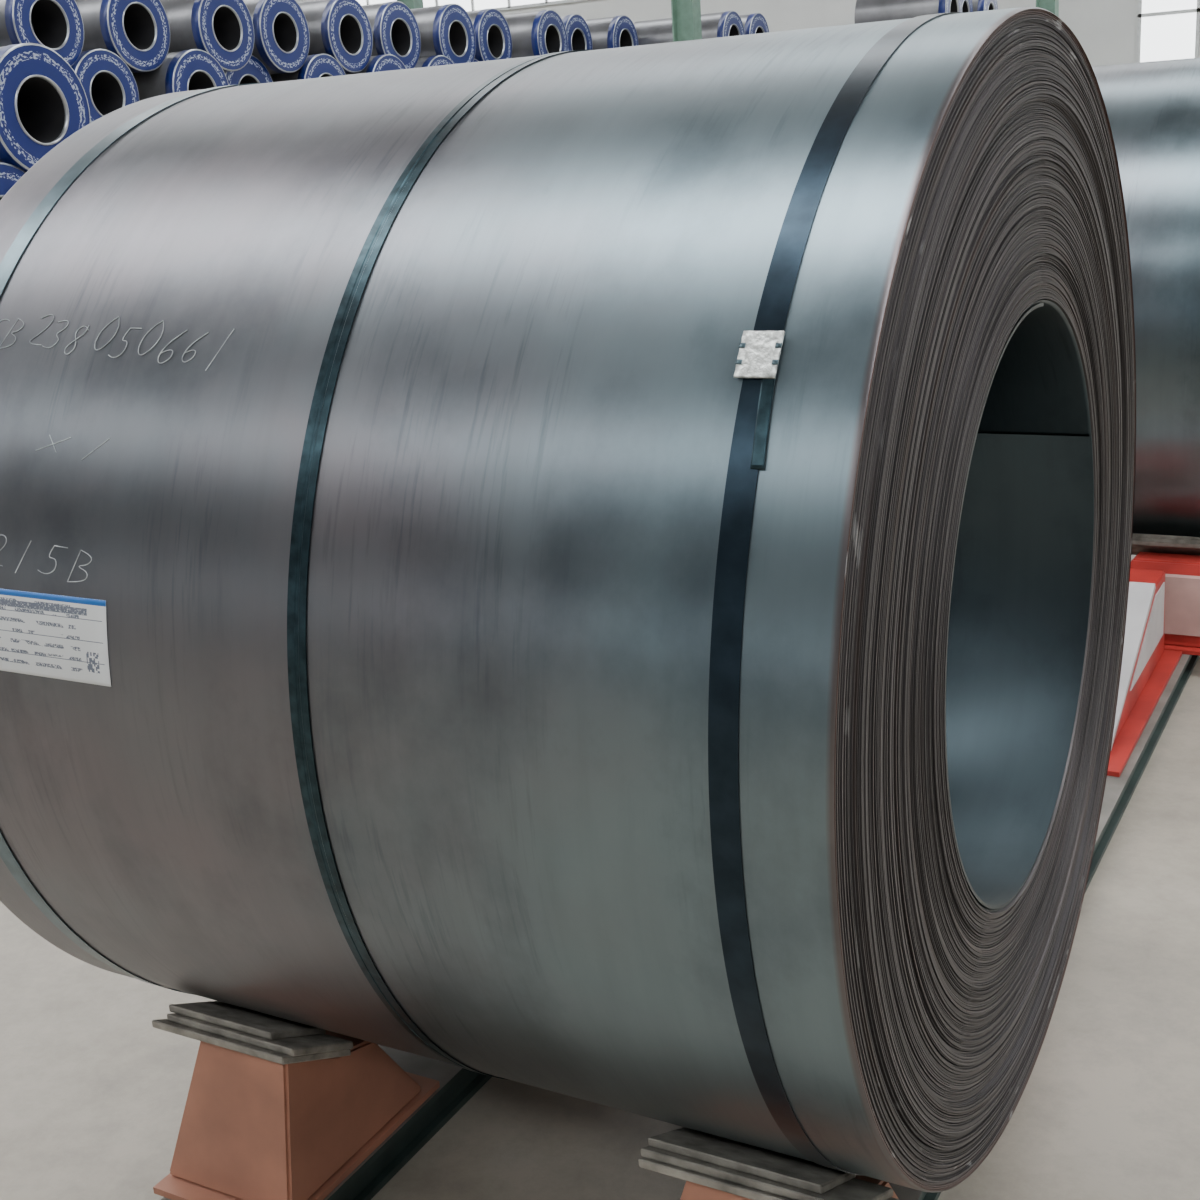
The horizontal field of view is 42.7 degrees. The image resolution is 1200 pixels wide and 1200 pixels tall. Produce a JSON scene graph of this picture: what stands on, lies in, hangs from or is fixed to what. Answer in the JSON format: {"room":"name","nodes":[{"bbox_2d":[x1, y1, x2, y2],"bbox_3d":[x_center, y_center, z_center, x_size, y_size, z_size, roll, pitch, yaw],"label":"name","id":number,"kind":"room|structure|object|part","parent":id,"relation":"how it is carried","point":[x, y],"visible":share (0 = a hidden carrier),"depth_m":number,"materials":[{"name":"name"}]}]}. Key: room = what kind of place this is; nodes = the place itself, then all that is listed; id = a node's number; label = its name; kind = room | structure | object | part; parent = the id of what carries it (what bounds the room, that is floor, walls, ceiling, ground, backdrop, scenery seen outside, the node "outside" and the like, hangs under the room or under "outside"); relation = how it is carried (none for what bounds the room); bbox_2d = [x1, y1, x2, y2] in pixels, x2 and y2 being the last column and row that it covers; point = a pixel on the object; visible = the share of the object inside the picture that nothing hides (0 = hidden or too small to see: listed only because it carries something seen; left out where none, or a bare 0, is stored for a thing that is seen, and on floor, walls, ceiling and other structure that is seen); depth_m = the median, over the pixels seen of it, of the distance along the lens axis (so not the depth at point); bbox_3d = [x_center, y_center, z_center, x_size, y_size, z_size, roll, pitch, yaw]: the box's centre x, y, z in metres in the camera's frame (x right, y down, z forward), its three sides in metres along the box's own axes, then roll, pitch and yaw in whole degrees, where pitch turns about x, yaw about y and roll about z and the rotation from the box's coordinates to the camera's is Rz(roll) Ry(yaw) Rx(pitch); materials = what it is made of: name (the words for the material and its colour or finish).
{"room":"steel warehouse","nodes":[
{"label":"steel warehouse","id":0,"kind":"room"},
{"bbox_2d":[0,555,1199,1199],"bbox_3d":[-2.969,-2.260,14.100,66.000,0.200,58.000,5,19,28],"label":"floor","id":1,"kind":"structure","parent":0,"point":[93,1095],"depth_m":2.68,"materials":[{"name":"concrete"}]},
{"bbox_2d":[0,43,89,199],"bbox_3d":[-4.536,-2.826,11.610,1.299,2.514,2.760,5,19,28],"label":"pipe","id":2,"kind":"object","parent":1,"relation":"on","point":[43,100],"visible":0.16,"depth_m":11.09,"materials":[{"name":"metal"}]},
{"bbox_2d":[0,0,638,122],"bbox_3d":[-4.160,-7.697,25.202,1.908,3.996,24.571,5,19,28],"label":"pipes","id":3,"kind":"object","parent":1,"relation":"on","point":[122,53],"visible":0.13,"depth_m":22.55,"materials":[{"name":"metal"}]},
{"bbox_2d":[161,1044,491,1199],"bbox_3d":[1.663,-0.357,6.216,0.240,0.070,9.800,5,19,28],"label":"rail","id":4,"kind":"object","parent":1,"relation":"on","point":[458,1085],"visible":0.02,"depth_m":2.56,"materials":[{"name":"black metal"}]},
{"bbox_2d":[152,1001,439,1199],"bbox_3d":[-0.481,0.728,2.436,0.276,0.300,0.410,5,19,28],"label":"saddle","id":5,"kind":"object","parent":4,"relation":"on","point":[276,1108],"visible":0.89,"depth_m":2.33,"materials":[{"name":"orange metal"}]},
{"bbox_3d":[-0.480,0.865,2.482,0.255,0.011,0.410,5,19,28],"label":"plate","id":6,"kind":"part","parent":5,"relation":"part of","materials":[{"name":"orange metal"}]},
{"bbox_3d":[0.986,-0.136,4.985,0.295,0.299,0.520,5,19,28],"label":"saddle","id":7,"kind":"object","parent":4,"relation":"on","visible":0},
{"bbox_2d":[1092,58,1199,536],"bbox_3d":[1.479,-0.923,4.953,1.326,1.504,1.504,5,19,28],"label":"coil","id":8,"kind":"object","parent":7,"relation":"on","point":[1153,107],"visible":0.06,"depth_m":4.17,"materials":[{"name":"silver metal"}]},
{"bbox_2d":[397,0,423,8],"bbox_3d":[-4.145,-13.227,33.266,0.440,9.950,0.360,5,19,28],"label":"steel column","id":9,"kind":"structure","parent":1,"relation":"on","point":[412,4],"depth_m":33.32,"materials":[{"name":"green paint"}]},
{"bbox_2d":[671,0,701,41],"bbox_3d":[1.544,-12.208,28.561,0.440,9.950,0.360,5,19,28],"label":"steel column","id":10,"kind":"structure","parent":1,"relation":"on","point":[686,14],"depth_m":28.91,"materials":[{"name":"green paint"}]},
{"bbox_2d":[634,11,768,44],"bbox_3d":[2.224,-10.471,33.086,2.367,3.950,6.326,5,19,28],"label":"coils","id":11,"kind":"object","parent":1,"relation":"on","point":[727,23],"visible":0.07,"depth_m":31.86,"materials":[{"name":"metal"}]},
{"bbox_2d":[854,0,997,23],"bbox_3d":[6.837,-10.419,31.683,1.995,4.050,8.370,5,19,28],"label":"coils","id":12,"kind":"object","parent":1,"relation":"on","point":[866,11],"visible":0.04,"depth_m":29.51,"materials":[{"name":"metal"}]},
{"bbox_2d":[889,654,1198,1199],"bbox_3d":[2.373,-0.291,5.832,0.240,0.070,9.800,5,19,28],"label":"rail","id":13,"kind":"object","parent":1,"relation":"on","point":[1118,792],"visible":0.02,"depth_m":3.68,"materials":[{"name":"metal"}]},
{"bbox_2d":[638,1127,898,1199],"bbox_3d":[0.255,0.796,2.039,0.312,0.300,0.410,5,19,28],"label":"saddle","id":14,"kind":"object","parent":13,"relation":"on","point":[713,1167],"visible":0.8,"depth_m":1.91,"materials":[{"name":"grey metal"}]},
{"bbox_2d":[0,6,1135,1192],"bbox_3d":[-0.005,-0.043,2.353,1.327,1.504,1.504,5,19,28],"label":"coil","id":15,"kind":"object","parent":14,"relation":"on","point":[601,576],"visible":1,"depth_m":1.70,"materials":[{"name":"metal"}]},
{"bbox_2d":[1107,568,1181,776],"bbox_3d":[1.321,0.140,4.011,0.250,0.285,0.920,5,19,28],"label":"support","id":16,"kind":"object","parent":13,"relation":"on","point":[1147,668],"visible":0.44,"depth_m":4.03,"materials":[{"name":"metal"}]},
{"bbox_3d":[1.277,0.152,3.947,0.187,0.266,0.565,5,19,28],"label":"sloping plate","id":17,"kind":"part","parent":16,"relation":"part of","materials":[{"name":"white metal"}]},
{"bbox_3d":[1.330,0.271,4.050,0.250,0.012,0.920,5,19,28],"label":"plate","id":18,"kind":"part","parent":16,"relation":"part of","materials":[{"name":"metal"}]},
{"bbox_3d":[1.459,0.089,4.083,0.004,0.155,0.480,5,19,28],"label":"panel","id":19,"kind":"part","parent":16,"relation":"part of","materials":[{"name":"white metal"}]},
{"bbox_2d":[1130,533,1199,655],"bbox_3d":[1.719,-0.068,4.589,0.325,0.300,0.520,5,19,28],"label":"saddle","id":20,"kind":"object","parent":13,"relation":"on","point":[1178,557],"visible":0.49,"depth_m":4.40,"materials":[{"name":"red metal"}]},
{"bbox_3d":[1.752,-0.008,4.453,0.400,0.180,0.167,-11,18,-23],"label":"faded panel","id":21,"kind":"part","parent":20,"relation":"part of","materials":[{"name":"metal"}]},
{"bbox_3d":[1.728,0.070,4.631,0.325,0.011,0.520,5,19,28],"label":"plate","id":22,"kind":"part","parent":20,"relation":"part of","materials":[{"name":"red metal"}]},
{"bbox_2d":[1036,0,1058,16],"bbox_3d":[10.162,-14.669,34.808,0.440,9.950,0.360,5,19,28],"label":"steel column","id":23,"kind":"structure","parent":1,"relation":"on","point":[1052,6],"depth_m":35.09,"materials":[{"name":"green paint"}]},
{"bbox_2d":[296,0,1199,65],"bbox_3d":[10.571,-15.332,36.931,66.000,10.350,0.300,5,19,28],"label":"wall","id":24,"kind":"structure","parent":0,"point":[1106,30],"depth_m":39.46,"materials":[{"name":"white paint"}]},
{"bbox_2d":[357,0,587,11],"bbox_3d":[-1.014,-17.703,42.517,16.080,2.180,0.080,5,19,28],"label":"window","id":25,"kind":"structure","parent":24,"relation":"in","point":[468,5],"depth_m":43.99,"materials":[{"name":"white glass"}]},
{"bbox_2d":[1136,0,1199,62],"bbox_3d":[13.249,-13.667,35.736,1.380,4.880,0.080,5,19,28],"label":"window","id":26,"kind":"structure","parent":24,"relation":"in","point":[1166,29],"depth_m":35.85,"materials":[{"name":"white glass"}]}
]}

